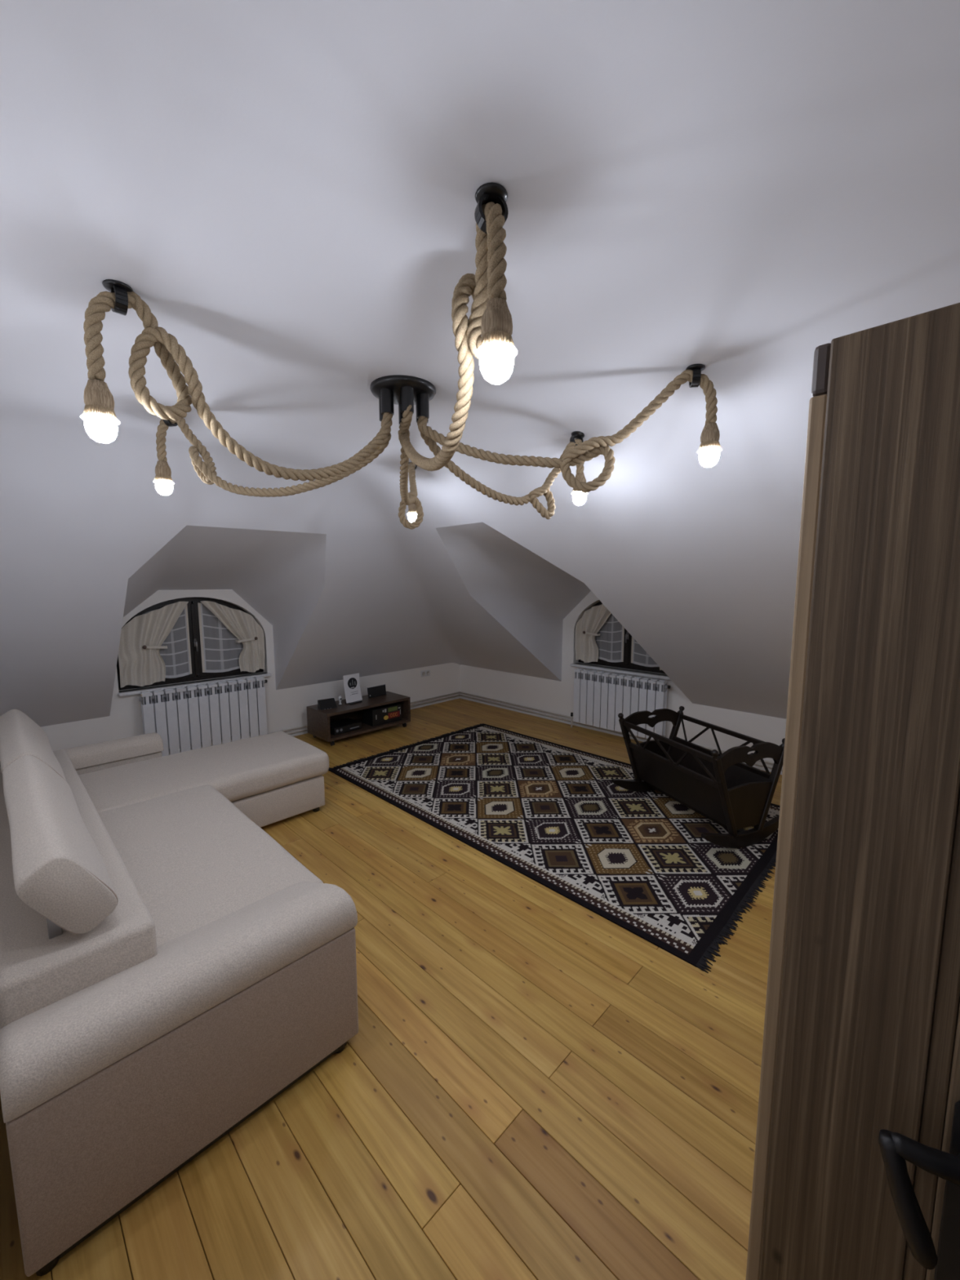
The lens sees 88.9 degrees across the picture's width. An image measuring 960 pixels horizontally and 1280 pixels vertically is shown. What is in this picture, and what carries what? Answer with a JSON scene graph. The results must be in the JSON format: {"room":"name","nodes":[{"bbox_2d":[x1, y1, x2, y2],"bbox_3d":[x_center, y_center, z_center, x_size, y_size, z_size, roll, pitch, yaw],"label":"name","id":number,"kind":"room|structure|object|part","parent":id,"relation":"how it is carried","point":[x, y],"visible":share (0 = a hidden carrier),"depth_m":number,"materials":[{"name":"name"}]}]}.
{"room":"attic living room","nodes":[
{"label":"attic living room","id":0,"kind":"room"},
{"bbox_2d":[123,524,326,688],"bbox_3d":[-2.028,-0.090,3.899,1.499,1.445,1.370,6,9,44],"label":"ceiling","id":1,"kind":"structure","parent":0,"point":[280,575],"depth_m":3.97,"materials":[{"name":"paint"}]},
{"bbox_2d":[40,589,459,754],"bbox_3d":[-2.008,0.235,5.175,0.200,1.545,4.720,6,9,44],"label":"wall","id":2,"kind":"structure","parent":0,"point":[286,708],"depth_m":4.93,"materials":[{"name":"paint"}]},
{"bbox_2d":[116,596,271,697],"bbox_3d":[-2.610,0.006,4.494,0.255,0.805,1.250,6,9,44],"label":"window","id":3,"kind":"structure","parent":2,"relation":"in","point":[197,673],"depth_m":4.50,"materials":[{"name":"brown wood"}]},
{"bbox_2d":[118,601,188,688],"bbox_3d":[-2.799,0.033,4.226,0.087,0.716,0.547,6,9,44],"label":"curtain","id":4,"kind":"object","parent":3,"relation":"hanging from","point":[141,664],"visible":1,"depth_m":4.19,"materials":[{"name":"fabric"}]},
{"bbox_2d":[142,604,191,678],"bbox_3d":[-2.770,0.012,4.332,0.012,0.669,0.356,6,9,44],"label":"sheer curtain","id":5,"kind":"object","parent":3,"relation":"hanging from","point":[186,626],"visible":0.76,"depth_m":4.42,"materials":[{"name":"white fabric"}]},
{"bbox_3d":[-2.841,0.015,4.310,0.045,0.697,0.564,6,9,44],"label":"sash","id":6,"kind":"part","parent":3,"relation":"part of","materials":[{"name":"brown wood"}]},
{"bbox_3d":[-2.840,0.015,4.311,0.006,0.604,0.477,6,9,44],"label":"pane","id":7,"kind":"part","parent":3,"relation":"part of","materials":[{"name":"clear glass"}]},
{"bbox_3d":[-2.649,0.357,4.566,0.045,0.035,1.220,6,9,44],"label":"frame","id":8,"kind":"part","parent":3,"relation":"part of","materials":[{"name":"brown wood"}]},
{"bbox_3d":[-2.563,0.397,4.494,0.125,0.028,1.250,6,9,44],"label":"sill","id":9,"kind":"part","parent":3,"relation":"part of","materials":[{"name":"white ceramic"}]},
{"bbox_3d":[-2.598,0.045,4.480,0.044,0.115,0.024,6,9,44],"label":"handle","id":10,"kind":"part","parent":3,"relation":"part of","materials":[{"name":"metal"}]},
{"bbox_3d":[-2.437,-0.033,4.717,0.045,0.697,0.564,6,9,44],"label":"sash","id":11,"kind":"part","parent":3,"relation":"part of","materials":[{"name":"brown wood"}]},
{"bbox_2d":[197,602,242,672],"bbox_3d":[-2.423,-0.029,4.682,0.012,0.669,0.456,6,9,44],"label":"sheer curtain","id":12,"kind":"object","parent":3,"relation":"hanging from","point":[200,607],"visible":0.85,"depth_m":4.59,"materials":[{"name":"white fabric"}]},
{"bbox_3d":[-2.438,-0.033,4.717,0.006,0.604,0.477,6,9,44],"label":"pane","id":13,"kind":"part","parent":3,"relation":"part of","materials":[{"name":"clear glass"}]},
{"bbox_2d":[200,600,265,672],"bbox_3d":[-2.350,-0.020,4.678,0.087,0.716,0.547,6,9,44],"label":"curtain","id":14,"kind":"object","parent":3,"relation":"hanging from","point":[242,624],"visible":1,"depth_m":4.76,"materials":[{"name":"fabric"}]},
{"bbox_2d":[138,675,267,756],"bbox_3d":[-2.462,0.688,4.471,0.088,0.588,1.051,6,9,44],"label":"radiator","id":15,"kind":"object","parent":2,"relation":"attached to","point":[237,710],"visible":0.86,"depth_m":4.41,"materials":[{"name":"metal"}]},
{"bbox_2d":[168,691,459,755],"bbox_3d":[-1.926,0.945,5.160,0.026,0.060,4.696,6,9,44],"label":"trim","id":16,"kind":"structure","parent":2,"relation":"attached to","point":[424,700],"depth_m":6.29,"materials":[{"name":"white wood"}]},
{"bbox_2d":[289,696,460,736],"bbox_3d":[-1.930,0.997,5.187,0.016,0.028,4.720,6,9,44],"label":"baseboard","id":17,"kind":"structure","parent":2,"relation":"attached to","point":[457,697],"depth_m":6.40,"materials":[{"name":"white wood"}]},
{"bbox_2d":[421,669,430,676],"bbox_3d":[-0.708,0.435,6.375,0.013,0.080,0.150,6,9,44],"label":"wall socket","id":18,"kind":"object","parent":2,"relation":"attached to","point":[425,673],"visible":1,"depth_m":6.37,"materials":[{"name":"white plastic"}]},
{"bbox_2d":[0,697,782,1279],"bbox_3d":[0.476,1.306,2.875,6.919,0.060,4.870,6,9,44],"label":"floor","id":19,"kind":"structure","parent":0,"point":[529,1086],"depth_m":1.50,"materials":[{"name":"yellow wood"}]},
{"bbox_2d":[0,709,358,1276],"bbox_3d":[-1.385,0.877,2.593,2.695,0.864,1.702,6,9,44],"label":"sofa","id":20,"kind":"object","parent":19,"relation":"on","point":[169,969],"visible":1,"depth_m":1.44,"materials":[{"name":"fabric"}]},
{"bbox_2d":[64,732,164,768],"bbox_3d":[-2.575,0.745,3.167,0.176,0.117,0.868,6,9,44],"label":"cushion","id":21,"kind":"object","parent":20,"relation":"on","point":[128,748],"depth_m":3.23,"materials":[{"name":"fabric"}]},
{"bbox_3d":[-2.578,1.006,3.197,0.150,0.401,0.858,6,9,44],"label":"arm panel","id":22,"kind":"part","parent":20,"relation":"part of","materials":[{"name":"fabric"}]},
{"bbox_2d":[0,881,357,1123],"bbox_3d":[-0.868,1.008,1.507,0.424,0.253,0.868,6,9,44],"label":"armrest","id":23,"kind":"object","parent":20,"relation":"on","point":[97,1037],"depth_m":1.32,"materials":[{"name":"fabric"}]},
{"bbox_3d":[-0.778,1.208,1.439,0.158,0.401,0.861,6,9,44],"label":"arm panel","id":24,"kind":"part","parent":20,"relation":"part of","materials":[{"name":"fabric"}]},
{"bbox_2d":[78,731,328,813],"bbox_3d":[-1.862,0.895,3.181,0.775,0.186,1.542,6,9,44],"label":"cushion","id":25,"kind":"object","parent":20,"relation":"on","point":[243,771],"depth_m":3.13,"materials":[{"name":"fabric"}]},
{"bbox_2d":[97,784,323,946],"bbox_3d":[-1.369,0.999,2.158,1.400,0.170,0.768,6,9,44],"label":"seat cushion","id":26,"kind":"object","parent":20,"relation":"on","point":[197,863],"depth_m":2.06,"materials":[{"name":"fabric"}]},
{"bbox_2d":[306,691,410,746],"bbox_3d":[-1.286,0.829,5.277,0.435,0.338,1.004,6,9,44],"label":"media stand","id":27,"kind":"object","parent":19,"relation":"on","point":[318,721],"visible":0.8,"depth_m":5.09,"materials":[{"name":"brown wood"}]},
{"bbox_3d":[-1.629,0.842,4.928,0.435,0.226,0.026,6,9,44],"label":"panel","id":28,"kind":"part","parent":27,"relation":"part of","materials":[{"name":"brown wood"}]},
{"bbox_2d":[317,697,337,710],"bbox_3d":[-1.552,0.650,4.983,0.170,0.086,0.109,-5,8,-37],"label":"router","id":29,"kind":"object","parent":27,"relation":"on","point":[326,704],"visible":1,"depth_m":4.97,"materials":[{"name":"black plastic"}]},
{"bbox_2d":[337,695,342,705],"bbox_3d":[-1.461,0.630,5.117,0.046,0.096,0.040,6,9,44],"label":"ornament","id":30,"kind":"object","parent":27,"relation":"on","point":[340,698],"visible":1,"depth_m":5.11,"materials":[{"name":"white ceramic"}]},
{"bbox_2d":[329,717,361,735],"bbox_3d":[-1.435,0.899,5.088,0.247,0.075,0.320,6,9,41],"label":"game console","id":31,"kind":"object","parent":27,"relation":"on","point":[345,725],"visible":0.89,"depth_m":5.03,"materials":[{"name":"black plastic"}]},
{"bbox_3d":[-1.436,0.785,5.421,0.012,0.226,0.952,6,9,44],"label":"panel","id":32,"kind":"part","parent":27,"relation":"part of","materials":[{"name":"brown wood"}]},
{"bbox_2d":[342,673,362,704],"bbox_3d":[-1.345,0.517,5.194,0.094,0.302,0.205,5,8,39],"label":"leaflet","id":33,"kind":"object","parent":27,"relation":"on","point":[351,682],"visible":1,"depth_m":5.20,"materials":[{"name":"paper"}]},
{"bbox_2d":[347,677,356,688],"bbox_3d":[-1.356,0.460,5.205,0.013,0.118,0.123,5,8,37],"label":"picture","id":34,"kind":"object","parent":33,"relation":"attached to","point":[352,682],"depth_m":5.20,"materials":[{"name":"paper"}]},
{"bbox_3d":[-1.286,0.675,5.260,0.435,0.028,1.004,6,9,44],"label":"panel","id":35,"kind":"part","parent":27,"relation":"part of","materials":[{"name":"brown wood"}]},
{"bbox_3d":[-1.285,0.927,5.289,0.435,0.026,1.004,6,9,44],"label":"panel","id":36,"kind":"part","parent":27,"relation":"part of","materials":[{"name":"brown wood"}]},
{"bbox_2d":[366,684,386,697],"bbox_3d":[-1.170,0.572,5.505,0.061,0.122,0.250,6,9,41],"label":"display panel","id":37,"kind":"object","parent":27,"relation":"on","point":[380,690],"visible":1,"depth_m":5.48,"materials":[{"name":"black plastic"}]},
{"bbox_2d":[362,702,401,726],"bbox_3d":[-1.075,0.811,5.391,0.370,0.180,0.205,-7,9,-44],"label":"game box","id":38,"kind":"object","parent":27,"relation":"on","point":[390,713],"visible":0.98,"depth_m":5.30,"materials":[{"name":"black plastic"}]},
{"bbox_3d":[-0.943,0.761,5.620,0.435,0.226,0.026,6,9,44],"label":"panel","id":39,"kind":"part","parent":27,"relation":"part of","materials":[{"name":"brown wood"}]},
{"bbox_2d":[328,723,780,973],"bbox_3d":[0.479,1.162,3.813,3.208,0.009,1.935,6,9,44],"label":"rug","id":40,"kind":"object","parent":19,"relation":"on","point":[553,814],"visible":0.88,"depth_m":3.18,"materials":[{"name":"fabric"}]},
{"bbox_2d":[611,706,785,848],"bbox_3d":[1.460,0.889,3.344,0.688,0.639,0.897,-3,7,-21],"label":"cradle","id":41,"kind":"object","parent":40,"relation":"on","point":[735,795],"visible":0.96,"depth_m":3.12,"materials":[{"name":"brown wood"}]},
{"bbox_3d":[1.128,0.835,3.670,0.205,0.517,0.040,-3,7,-21],"label":"post","id":42,"kind":"part","parent":41,"relation":"part of","materials":[{"name":"brown wood"}]},
{"bbox_3d":[1.304,0.627,3.715,0.511,0.192,0.022,-3,7,-21],"label":"crest rail","id":43,"kind":"part","parent":41,"relation":"part of","materials":[{"name":"brown wood"}]},
{"bbox_3d":[1.214,0.656,3.220,0.026,0.030,0.827,-3,7,-21],"label":"rail","id":44,"kind":"part","parent":41,"relation":"part of","materials":[{"name":"brown wood"}]},
{"bbox_3d":[1.269,0.822,3.261,0.024,0.034,0.827,-3,7,-21],"label":"rail","id":45,"kind":"part","parent":41,"relation":"part of","materials":[{"name":"brown wood"}]},
{"bbox_3d":[1.479,0.819,3.806,0.205,0.517,0.040,-3,7,-21],"label":"post","id":46,"kind":"part","parent":41,"relation":"part of","materials":[{"name":"brown wood"}]},
{"bbox_3d":[1.651,0.804,3.409,0.024,0.034,0.827,-3,7,-21],"label":"rail","id":47,"kind":"part","parent":41,"relation":"part of","materials":[{"name":"brown wood"}]},
{"bbox_3d":[1.705,0.633,3.410,0.026,0.030,0.827,-3,7,-21],"label":"rail","id":48,"kind":"part","parent":41,"relation":"part of","materials":[{"name":"brown wood"}]},
{"bbox_3d":[1.440,0.927,2.877,0.205,0.517,0.040,-3,7,-21],"label":"post","id":49,"kind":"part","parent":41,"relation":"part of","materials":[{"name":"brown wood"}]},
{"bbox_3d":[1.615,0.719,2.922,0.511,0.192,0.022,-3,7,-21],"label":"crest rail","id":50,"kind":"part","parent":41,"relation":"part of","materials":[{"name":"brown wood"}]},
{"bbox_3d":[1.791,0.911,3.013,0.205,0.517,0.040,-3,7,-21],"label":"post","id":51,"kind":"part","parent":41,"relation":"part of","materials":[{"name":"brown wood"}]},
{"bbox_2d":[745,302,959,1279],"bbox_3d":[0.718,0.585,0.463,0.816,1.905,0.114,6,9,44],"label":"door","id":52,"kind":"structure","parent":19,"relation":"on","point":[856,1168],"depth_m":0.64,"materials":[{"name":"brown wood"}]},
{"bbox_3d":[0.560,0.690,0.600,0.119,0.139,0.051,1,7,9],"label":"lever handle","id":53,"kind":"part","parent":52,"relation":"part of","materials":[{"name":"black metal"}]},
{"bbox_2d":[0,0,959,726],"bbox_3d":[0.064,-0.142,3.077,5.619,1.828,4.720,6,9,44],"label":"ceiling","id":54,"kind":"structure","parent":0,"point":[739,189],"depth_m":1.10,"materials":[{"name":"paint"}]},
{"bbox_2d":[80,182,722,529],"bbox_3d":[-0.311,-0.695,1.765,1.782,0.430,1.845,-6,9,-42],"label":"chandelier","id":55,"kind":"object","parent":54,"relation":"hanging from","point":[491,317],"visible":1,"depth_m":1.30,"materials":[{"name":"beige fabric"}]},
{"bbox_3d":[-0.897,-0.497,1.160,0.063,0.056,0.063,6,9,44],"label":"bulb","id":56,"kind":"part","parent":55,"relation":"part of","materials":[{"name":"white glass"}]},
{"bbox_3d":[-1.322,-0.635,2.050,0.063,0.056,0.063,6,9,44],"label":"bulb","id":57,"kind":"part","parent":55,"relation":"part of","materials":[{"name":"white glass"}]},
{"bbox_3d":[-0.394,-0.719,2.890,0.063,0.056,0.063,6,9,44],"label":"bulb","id":58,"kind":"part","parent":55,"relation":"part of","materials":[{"name":"white glass"}]},
{"bbox_3d":[0.031,-0.501,0.896,0.063,0.056,0.063,6,9,44],"label":"bulb","id":59,"kind":"part","parent":55,"relation":"part of","materials":[{"name":"white glass"}]},
{"bbox_3d":[0.449,-0.635,2.208,0.063,0.056,0.063,6,9,44],"label":"bulb","id":60,"kind":"part","parent":55,"relation":"part of","materials":[{"name":"white glass"}]},
{"bbox_3d":[0.758,-0.601,1.619,0.063,0.056,0.063,6,9,44],"label":"bulb","id":61,"kind":"part","parent":55,"relation":"part of","materials":[{"name":"white glass"}]},
{"bbox_2d":[435,522,591,681],"bbox_3d":[0.686,-0.132,4.234,1.483,1.526,2.212,6,9,44],"label":"ceiling","id":62,"kind":"structure","parent":0,"point":[528,595],"depth_m":4.65,"materials":[{"name":"paint"}]},
{"bbox_2d":[459,591,786,771],"bbox_3d":[1.791,0.267,4.889,5.619,1.535,0.200,6,9,44],"label":"wall","id":63,"kind":"structure","parent":0,"point":[539,693],"depth_m":5.46,"materials":[{"name":"paint"}]},
{"bbox_2d":[569,600,671,679],"bbox_3d":[1.536,-0.067,5.064,1.250,0.805,0.255,6,9,44],"label":"window","id":64,"kind":"structure","parent":63,"relation":"in","point":[617,626],"depth_m":5.17,"materials":[{"name":"brown wood"}]},
{"bbox_3d":[1.567,-0.085,5.102,1.224,0.777,0.045,6,9,44],"label":"frame","id":65,"kind":"part","parent":64,"relation":"part of","materials":[{"name":"brown wood"}]},
{"bbox_2d":[574,604,611,662],"bbox_3d":[1.266,-0.092,5.251,0.547,0.716,0.087,6,9,44],"label":"curtain","id":66,"kind":"object","parent":64,"relation":"hanging from","point":[593,620],"visible":0.94,"depth_m":5.34,"materials":[{"name":"fabric"}]},
{"bbox_2d":[595,614,624,662],"bbox_3d":[1.374,-0.098,5.221,0.356,0.669,0.012,6,9,44],"label":"window grille","id":67,"kind":"object","parent":64,"relation":"hanging from","point":[612,615],"visible":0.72,"depth_m":5.19,"materials":[{"name":"white fabric"}]},
{"bbox_3d":[1.353,-0.105,5.291,0.477,0.604,0.006,6,9,44],"label":"pane","id":68,"kind":"part","parent":64,"relation":"part of","materials":[{"name":"clear glass"}]},
{"bbox_3d":[1.351,-0.105,5.292,0.564,0.697,0.045,6,9,44],"label":"sash","id":69,"kind":"part","parent":64,"relation":"part of","materials":[{"name":"brown wood"}]},
{"bbox_3d":[1.490,0.325,5.063,1.250,0.028,0.125,6,9,44],"label":"sill","id":70,"kind":"part","parent":64,"relation":"part of","materials":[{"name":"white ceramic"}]},
{"bbox_3d":[1.567,0.283,5.144,1.220,0.035,0.045,6,9,44],"label":"frame","id":71,"kind":"part","parent":64,"relation":"part of","materials":[{"name":"brown wood"}]},
{"bbox_3d":[1.517,-0.029,5.057,0.024,0.115,0.044,6,9,44],"label":"handle","id":72,"kind":"part","parent":64,"relation":"part of","materials":[{"name":"metal"}]},
{"bbox_3d":[1.762,-0.059,4.891,0.564,0.697,0.045,6,9,44],"label":"sash","id":73,"kind":"part","parent":64,"relation":"part of","materials":[{"name":"brown wood"}]},
{"bbox_3d":[1.761,-0.059,4.892,0.477,0.604,0.006,6,9,44],"label":"pane","id":74,"kind":"part","parent":64,"relation":"part of","materials":[{"name":"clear glass"}]},
{"bbox_2d":[631,636,659,666],"bbox_3d":[1.726,-0.058,4.877,0.456,0.669,0.012,6,9,44],"label":"window grille","id":75,"kind":"object","parent":64,"relation":"hanging from","point":[633,652],"visible":0.2,"depth_m":5.01,"materials":[{"name":"white fabric"}]},
{"bbox_2d":[570,668,671,740],"bbox_3d":[1.401,0.687,5.037,1.106,0.678,0.088,6,9,44],"label":"radiator","id":76,"kind":"object","parent":63,"relation":"attached to","point":[600,696],"visible":0.95,"depth_m":5.01,"materials":[{"name":"metal"}]},
{"bbox_2d":[459,691,782,771],"bbox_3d":[1.712,0.973,4.873,5.595,0.060,0.026,6,9,44],"label":"trim","id":77,"kind":"structure","parent":63,"relation":"attached to","point":[500,701],"depth_m":5.82,"materials":[{"name":"white wood"}]},
{"bbox_2d":[460,696,782,774],"bbox_3d":[1.722,1.025,4.894,5.603,0.028,0.016,6,9,44],"label":"baseboard","id":78,"kind":"structure","parent":63,"relation":"attached to","point":[762,768],"depth_m":5.61,"materials":[{"name":"white wood"}]}
]}

